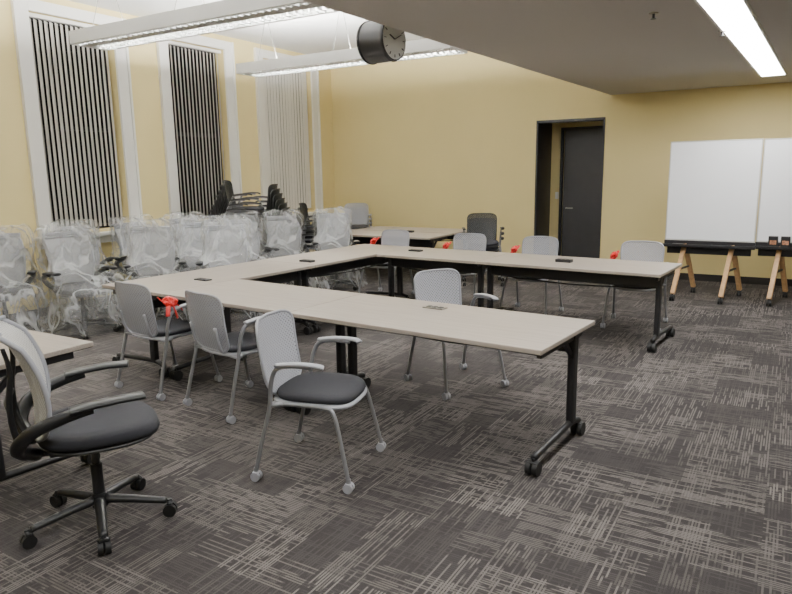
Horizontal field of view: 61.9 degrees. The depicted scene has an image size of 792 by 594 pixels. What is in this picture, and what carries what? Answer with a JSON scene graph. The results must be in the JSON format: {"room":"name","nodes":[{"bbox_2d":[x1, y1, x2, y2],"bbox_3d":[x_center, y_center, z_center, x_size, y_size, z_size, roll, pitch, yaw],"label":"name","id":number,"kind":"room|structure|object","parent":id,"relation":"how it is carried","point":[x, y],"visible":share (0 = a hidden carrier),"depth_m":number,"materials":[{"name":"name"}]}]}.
{"room":"conference room","nodes":[
{"label":"conference room","id":0,"kind":"room"},
{"bbox_2d":[0,0,334,315],"bbox_3d":[-4.775,-1.514,7.205,0.280,3.750,13.750,5,12,30],"label":"wall","id":1,"kind":"structure","parent":0,"point":[16,194],"depth_m":8.96,"materials":[{"name":"yellow paint"}]},
{"bbox_2d":[0,294,119,322],"bbox_3d":[-4.659,0.303,7.407,0.012,0.100,13.600,5,12,30],"label":"baseboard","id":2,"kind":"structure","parent":1,"relation":"attached to","point":[45,311],"depth_m":8.17,"materials":[{"name":"black plastic"}]},
{"bbox_2d":[29,17,120,231],"bbox_3d":[-4.101,-2.138,8.375,0.070,2.560,1.120,5,12,30],"label":"window","id":3,"kind":"structure","parent":1,"relation":"in","point":[32,24],"depth_m":8.46,"materials":[{"name":"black glass"}]},
{"bbox_2d":[29,12,122,227],"bbox_3d":[-3.986,-2.142,8.304,0.060,2.520,1.110,5,12,30],"label":"vertical blinds","id":4,"kind":"object","parent":3,"relation":"attached to","point":[31,15],"visible":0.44,"depth_m":8.24,"materials":[{"name":"white paint"}]},
{"bbox_2d":[10,0,143,248],"bbox_3d":[-3.874,-2.097,8.245,0.120,2.860,1.540,5,12,30],"label":"trim","id":5,"kind":"structure","parent":1,"relation":"attached to","point":[19,8],"depth_m":7.86,"materials":[{"name":"white paint"}]},
{"bbox_2d":[168,44,222,218],"bbox_3d":[-3.095,-2.467,10.030,0.070,2.560,1.090,5,12,30],"label":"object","id":6,"kind":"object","parent":1,"relation":"in","point":[172,46],"depth_m":10.11,"materials":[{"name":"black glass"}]},
{"bbox_2d":[168,40,224,217],"bbox_3d":[-2.979,-2.470,9.959,0.060,2.520,1.080,5,12,30],"label":"vertical blinds","id":7,"kind":"object","parent":6,"relation":"attached to","point":[170,42],"visible":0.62,"depth_m":9.92,"materials":[{"name":"grey fabric"}]},
{"bbox_2d":[156,35,242,225],"bbox_3d":[-2.867,-2.425,9.900,0.120,2.860,1.510,5,12,30],"label":"trim","id":8,"kind":"structure","parent":1,"relation":"attached to","point":[161,47],"depth_m":9.58,"materials":[{"name":"white paint"}]},
{"bbox_2d":[266,73,307,210],"bbox_3d":[-2.044,-2.810,11.757,0.070,2.560,1.290,5,12,30],"label":"window","id":9,"kind":"structure","parent":1,"relation":"in","point":[292,73],"depth_m":11.95,"materials":[{"name":"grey glass"}]},
{"bbox_2d":[263,59,310,209],"bbox_3d":[-1.928,-2.814,11.685,0.060,2.520,1.280,5,12,30],"label":"vertical blinds","id":10,"kind":"object","parent":9,"relation":"attached to","point":[273,106],"visible":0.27,"depth_m":11.74,"materials":[{"name":"white paint"}]},
{"bbox_2d":[253,47,326,219],"bbox_3d":[-1.816,-2.768,11.626,0.120,2.860,1.710,5,12,30],"label":"trim","id":11,"kind":"structure","parent":1,"relation":"attached to","point":[314,75],"depth_m":11.21,"materials":[{"name":"white paint"}]},
{"bbox_2d":[68,0,426,53],"bbox_3d":[0.355,-2.897,3.720,12.430,0.100,14.000,5,12,30],"label":"ceiling","id":12,"kind":"structure","parent":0,"point":[313,34],"depth_m":9.75,"materials":[{"name":"grey paint"}]},
{"bbox_2d":[0,266,791,593],"bbox_3d":[0.672,0.802,4.856,12.430,0.100,15.000,5,12,30],"label":"floor","id":13,"kind":"structure","parent":0,"point":[678,479],"depth_m":3.74,"materials":[{"name":"carpet"}]},
{"bbox_2d":[0,225,54,331],"bbox_3d":[-4.109,-0.151,6.870,0.922,1.174,0.954,-6,12,-26],"label":"office chair","id":14,"kind":"object","parent":13,"relation":"on","point":[12,250],"visible":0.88,"depth_m":7.06,"materials":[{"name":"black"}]},
{"bbox_2d":[0,329,99,481],"bbox_3d":[-2.641,0.606,3.936,1.700,0.729,0.760,5,12,30],"label":"table","id":15,"kind":"object","parent":13,"relation":"on","point":[54,348],"visible":0.48,"depth_m":3.62,"materials":[{"name":"laminate"}]},
{"bbox_2d":[37,225,119,339],"bbox_3d":[-3.376,-0.195,7.030,0.945,1.178,0.893,10,15,44],"label":"office chair","id":16,"kind":"object","parent":13,"relation":"on","point":[70,254],"visible":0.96,"depth_m":7.10,"materials":[{"name":"black"}]},
{"bbox_2d":[49,220,122,321],"bbox_3d":[-3.660,-0.331,7.801,0.952,1.168,0.895,9,14,41],"label":"office chair","id":17,"kind":"object","parent":13,"relation":"on","point":[109,276],"visible":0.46,"depth_m":7.91,"materials":[{"name":"black"}]},
{"bbox_2d":[0,312,177,555],"bbox_3d":[-1.486,0.574,3.101,0.781,1.067,0.694,-7,12,-27],"label":"chair","id":18,"kind":"object","parent":13,"relation":"on","point":[94,427],"visible":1,"depth_m":3.03,"materials":[{"name":"black plastic"}]},
{"bbox_2d":[111,218,182,309],"bbox_3d":[-3.149,-0.447,8.352,0.953,1.174,0.922,5,12,30],"label":"office chair","id":19,"kind":"object","parent":13,"relation":"on","point":[122,229],"visible":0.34,"depth_m":8.33,"materials":[{"name":"black"}]},
{"bbox_2d":[118,218,187,320],"bbox_3d":[-2.723,-0.291,7.498,0.894,1.173,0.933,-5,11,-21],"label":"office chair","id":20,"kind":"object","parent":13,"relation":"on","point":[152,247],"visible":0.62,"depth_m":7.67,"materials":[{"name":"black"}]},
{"bbox_2d":[114,281,222,400],"bbox_3d":[-1.829,0.275,5.220,0.641,0.878,0.612,7,13,35],"label":"armchair","id":21,"kind":"object","parent":13,"relation":"on","point":[165,330],"visible":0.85,"depth_m":4.98,"materials":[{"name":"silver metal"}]},
{"bbox_2d":[166,214,202,272],"bbox_3d":[-2.721,-0.572,8.969,0.893,1.178,0.945,-10,14,-40],"label":"office chair","id":22,"kind":"object","parent":13,"relation":"on","point":[178,223],"visible":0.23,"depth_m":9.02,"materials":[{"name":"black"}]},
{"bbox_2d":[175,217,220,312],"bbox_3d":[-2.376,-0.405,8.085,0.896,1.168,0.952,-4,11,-14],"label":"office chair","id":23,"kind":"object","parent":13,"relation":"on","point":[193,235],"visible":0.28,"depth_m":8.24,"materials":[{"name":"black"}]},
{"bbox_2d":[102,260,314,377],"bbox_3d":[-1.689,0.141,6.317,0.817,0.729,1.852,7,13,35],"label":"table","id":24,"kind":"object","parent":13,"relation":"on","point":[259,270],"visible":0.62,"depth_m":6.15,"materials":[{"name":"laminate"}]},
{"bbox_2d":[194,278,211,280],"bbox_3d":[-1.726,-0.158,5.900,0.160,0.014,0.075,7,13,35],"label":"power outlet","id":25,"kind":"object","parent":24,"relation":"on","point":[199,279],"visible":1,"depth_m":5.87,"materials":[{"name":"black plastic"}]},
{"bbox_2d":[195,216,257,319],"bbox_3d":[-1.921,-0.317,7.564,0.894,1.173,0.933,-3,11,-12],"label":"office chair","id":26,"kind":"object","parent":13,"relation":"on","point":[224,245],"visible":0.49,"depth_m":7.74,"materials":[{"name":"black"}]},
{"bbox_2d":[205,180,264,259],"bbox_3d":[-2.363,-0.922,9.715,0.962,1.578,0.616,-1,11,0],"label":"chairs","id":27,"kind":"object","parent":13,"relation":"on","point":[225,207],"visible":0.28,"depth_m":9.46,"materials":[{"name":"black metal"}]},
{"bbox_2d":[183,290,287,423],"bbox_3d":[-1.151,0.352,4.754,0.616,0.878,0.612,9,14,41],"label":"armchair","id":28,"kind":"object","parent":13,"relation":"on","point":[235,345],"visible":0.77,"depth_m":4.52,"materials":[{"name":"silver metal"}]},
{"bbox_2d":[220,212,279,261],"bbox_3d":[-1.910,-0.507,8.568,0.922,1.174,0.953,-9,13,-36],"label":"office chair","id":29,"kind":"object","parent":13,"relation":"on","point":[253,242],"visible":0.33,"depth_m":8.79,"materials":[{"name":"black"}]},
{"bbox_2d":[159,279,361,411],"bbox_3d":[-1.072,0.329,5.268,1.417,0.729,0.830,7,13,35],"label":"table","id":30,"kind":"object","parent":13,"relation":"on","point":[248,295],"visible":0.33,"depth_m":5.12,"materials":[{"name":"laminate"}]},
{"bbox_2d":[243,184,293,283],"bbox_3d":[-1.931,-0.963,10.083,0.927,1.508,0.616,0,11,6],"label":"chairs","id":31,"kind":"object","parent":13,"relation":"on","point":[275,206],"visible":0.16,"depth_m":9.82,"materials":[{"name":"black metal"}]},
{"bbox_2d":[261,211,321,287],"bbox_3d":[-1.514,-0.621,9.124,0.893,1.178,0.945,-4,11,-17],"label":"office chair","id":32,"kind":"object","parent":13,"relation":"on","point":[284,233],"visible":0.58,"depth_m":9.30,"materials":[{"name":"black"}]},
{"bbox_2d":[296,203,323,252],"bbox_3d":[-1.346,-0.983,11.030,0.732,1.178,0.616,0,11,6],"label":"chairs","id":33,"kind":"object","parent":13,"relation":"on","point":[307,229],"visible":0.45,"depth_m":10.81,"materials":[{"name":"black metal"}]},
{"bbox_2d":[250,309,385,493],"bbox_3d":[-0.444,0.535,3.729,0.612,0.878,0.616,2,11,17],"label":"armchair","id":34,"kind":"object","parent":13,"relation":"on","point":[323,391],"visible":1,"depth_m":3.68,"materials":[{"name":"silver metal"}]},
{"bbox_2d":[310,208,359,290],"bbox_3d":[-0.863,-0.698,9.493,0.894,1.173,0.933,-3,11,-10],"label":"office chair","id":35,"kind":"object","parent":13,"relation":"on","point":[333,229],"visible":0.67,"depth_m":9.66,"materials":[{"name":"black"}]},
{"bbox_2d":[263,244,412,332],"bbox_3d":[-0.617,-0.157,7.801,0.817,0.729,1.852,7,13,35],"label":"table","id":36,"kind":"object","parent":13,"relation":"on","point":[334,260],"visible":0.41,"depth_m":7.55,"materials":[{"name":"laminate"}]},
{"bbox_2d":[299,259,314,262],"bbox_3d":[-0.945,-0.386,7.014,0.160,0.022,0.075,7,13,35],"label":"power outlet","id":37,"kind":"object","parent":36,"relation":"on","point":[302,260],"visible":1,"depth_m":6.99,"materials":[{"name":"black plastic"}]},
{"bbox_2d":[344,203,372,229],"bbox_3d":[-0.740,-1.155,12.088,0.616,1.103,0.672,0,11,4],"label":"chairs","id":38,"kind":"object","parent":13,"relation":"on","point":[360,219],"visible":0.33,"depth_m":12.24,"materials":[{"name":"silver metal"}]},
{"bbox_2d":[358,229,413,296],"bbox_3d":[-0.137,-0.453,8.928,0.641,0.878,0.612,5,12,30],"label":"armchair","id":39,"kind":"object","parent":13,"relation":"on","point":[386,234],"visible":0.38,"depth_m":9.07,"materials":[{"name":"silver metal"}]},
{"bbox_2d":[330,230,452,287],"bbox_3d":[-0.113,-0.615,10.181,1.830,0.729,0.750,5,12,30],"label":"table","id":40,"kind":"object","parent":13,"relation":"on","point":[417,239],"visible":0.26,"depth_m":9.87,"materials":[{"name":"laminate"}]},
{"bbox_2d":[355,226,466,277],"bbox_3d":[0.286,-0.745,10.838,1.830,0.729,0.750,5,12,30],"label":"table","id":41,"kind":"object","parent":13,"relation":"on","point":[376,228],"visible":0.15,"depth_m":10.69,"materials":[{"name":"laminate"}]},
{"bbox_2d":[376,247,508,309],"bbox_3d":[0.544,-0.139,7.606,1.297,0.729,0.830,7,13,35],"label":"table","id":42,"kind":"object","parent":13,"relation":"on","point":[463,261],"visible":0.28,"depth_m":7.41,"materials":[{"name":"laminate"}]},
{"bbox_2d":[408,249,422,251],"bbox_3d":[0.232,-0.551,7.793,0.160,0.022,0.075,7,13,35],"label":"power outlet","id":43,"kind":"object","parent":42,"relation":"on","point":[413,250],"visible":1,"depth_m":7.77,"materials":[{"name":"black plastic"}]},
{"bbox_2d":[291,294,594,476],"bbox_3d":[0.254,0.483,4.341,1.827,0.729,0.830,7,13,35],"label":"table","id":44,"kind":"object","parent":13,"relation":"on","point":[540,335],"visible":0.8,"depth_m":4.06,"materials":[{"name":"laminate"}]},
{"bbox_2d":[422,305,447,309],"bbox_3d":[0.268,0.071,4.529,0.160,0.010,0.075,7,13,35],"label":"power outlet","id":45,"kind":"object","parent":44,"relation":"on","point":[426,306],"visible":1,"depth_m":4.51,"materials":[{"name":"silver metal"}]},
{"bbox_2d":[404,268,508,399],"bbox_3d":[0.459,0.251,5.151,0.616,0.878,0.612,-7,12,-30],"label":"armchair","id":46,"kind":"object","parent":13,"relation":"on","point":[418,280],"visible":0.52,"depth_m":5.30,"materials":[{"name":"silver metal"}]},
{"bbox_2d":[433,233,486,306],"bbox_3d":[0.812,-0.332,8.208,0.641,0.878,0.612,5,12,28],"label":"armchair","id":47,"kind":"object","parent":13,"relation":"on","point":[458,244],"visible":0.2,"depth_m":8.36,"materials":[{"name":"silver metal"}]},
{"bbox_2d":[462,213,504,285],"bbox_3d":[1.282,-0.711,9.770,0.616,1.028,0.652,0,11,4],"label":"chairs","id":48,"kind":"object","parent":13,"relation":"on","point":[482,223],"visible":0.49,"depth_m":9.93,"materials":[{"name":"black metal"}]},
{"bbox_2d":[500,236,563,314],"bbox_3d":[1.573,-0.246,7.691,0.641,0.878,0.612,6,13,32],"label":"armchair","id":49,"kind":"object","parent":13,"relation":"on","point":[542,244],"visible":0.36,"depth_m":7.82,"materials":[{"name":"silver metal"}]},
{"bbox_2d":[476,253,681,352],"bbox_3d":[1.821,0.010,6.713,1.827,0.729,0.830,7,13,35],"label":"table","id":50,"kind":"object","parent":13,"relation":"on","point":[624,273],"visible":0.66,"depth_m":6.44,"materials":[{"name":"laminate"}]},
{"bbox_2d":[555,258,572,262],"bbox_3d":[1.701,-0.370,6.680,0.160,0.032,0.075,7,13,35],"label":"power outlet","id":51,"kind":"object","parent":50,"relation":"on","point":[557,259],"visible":1,"depth_m":6.65,"materials":[{"name":"black plastic"}]},
{"bbox_2d":[600,241,668,329],"bbox_3d":[2.542,-0.132,7.005,0.641,0.878,0.612,5,12,29],"label":"armchair","id":52,"kind":"object","parent":13,"relation":"on","point":[614,255],"visible":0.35,"depth_m":7.13,"materials":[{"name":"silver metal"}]},
{"bbox_2d":[662,138,763,304],"bbox_3d":[3.940,-0.956,8.288,1.060,1.976,0.776,5,12,30],"label":"easel","id":53,"kind":"object","parent":13,"relation":"on","point":[714,185],"visible":0.98,"depth_m":8.25,"materials":[{"name":"white plastic"}]},
{"bbox_2d":[754,138,791,306],"bbox_3d":[4.937,-0.887,7.838,1.160,1.976,0.776,5,12,30],"label":"easel","id":54,"kind":"object","parent":13,"relation":"on","point":[774,225],"visible":0.97,"depth_m":8.00,"materials":[{"name":"white plastic"}]},
{"bbox_2d":[539,123,551,254],"bbox_3d":[2.487,-1.780,11.282,0.100,2.530,0.650,5,12,30],"label":"wall","id":55,"kind":"structure","parent":0,"point":[546,133],"depth_m":11.26,"materials":[{"name":"paint"}]},
{"bbox_2d":[304,0,791,94],"bbox_3d":[2.386,-2.163,2.630,7.320,0.998,13.600,5,12,30],"label":"ceiling","id":56,"kind":"structure","parent":0,"point":[611,47],"depth_m":5.51,"materials":[{"name":"white paint"}]},
{"bbox_2d":[69,0,338,50],"bbox_3d":[-1.914,-2.885,6.136,3.154,0.751,0.444,5,12,30],"label":"pendant light fixture","id":57,"kind":"object","parent":56,"relation":"hanging from","point":[223,15],"visible":0.93,"depth_m":6.07,"materials":[{"name":"silver metal"}]},
{"bbox_2d":[236,13,467,76],"bbox_3d":[-0.676,-3.308,8.267,3.254,0.751,0.444,5,12,30],"label":"pendant light fixture","id":58,"kind":"object","parent":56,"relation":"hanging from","point":[421,48],"visible":0.77,"depth_m":8.31,"materials":[{"name":"silver metal"}]},
{"bbox_2d":[356,21,405,64],"bbox_3d":[-0.124,-2.473,5.140,0.276,1.246,0.332,7,13,35],"label":"wall clock","id":59,"kind":"object","parent":56,"relation":"hanging from","point":[376,43],"visible":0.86,"depth_m":5.14,"materials":[{"name":"black plastic"}]},
{"bbox_2d":[649,12,658,19],"bbox_3d":[1.857,-2.026,4.760,0.070,0.044,0.070,5,12,30],"label":"sprinkler head","id":60,"kind":"object","parent":56,"relation":"attached to","point":[653,14],"visible":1,"depth_m":4.75},
{"bbox_2d":[694,0,786,76],"bbox_3d":[1.661,-1.829,3.648,0.290,0.012,10.820,6,13,33],"label":"ceiling light strip","id":61,"kind":"object","parent":56,"relation":"in","point":[742,27],"depth_m":5.47,"materials":[{"name":"white plastic"}]},
{"bbox_2d":[331,51,791,278],"bbox_3d":[3.951,-2.152,9.843,11.930,3.750,0.150,5,12,30],"label":"wall","id":62,"kind":"structure","parent":0,"point":[433,142],"depth_m":11.03,"materials":[{"name":"yellow paint"}]},
{"bbox_2d":[533,117,605,257],"bbox_3d":[2.793,-1.615,10.653,1.090,2.430,0.172,5,12,30],"label":"door frame","id":63,"kind":"structure","parent":62,"relation":"attached to","point":[538,123],"depth_m":10.68,"materials":[{"name":"black metal"}]},
{"bbox_2d":[667,272,791,286],"bbox_3d":[3.943,-0.345,10.110,11.918,0.100,0.012,5,12,30],"label":"baseboard","id":64,"kind":"structure","parent":62,"relation":"attached to","point":[683,276],"depth_m":9.57,"materials":[{"name":"black plastic"}]},
{"bbox_2d":[549,121,602,255],"bbox_3d":[3.190,-1.794,11.297,1.290,2.530,0.100,5,12,30],"label":"wall","id":65,"kind":"structure","parent":0,"point":[556,127],"depth_m":11.42,"materials":[{"name":"yellow paint"}]},
{"bbox_2d":[558,126,602,257],"bbox_3d":[3.206,-1.681,11.184,0.890,2.350,0.107,5,12,30],"label":"door","id":66,"kind":"structure","parent":65,"relation":"in","point":[581,157],"depth_m":11.22,"materials":[{"name":"black wood"}]}
]}

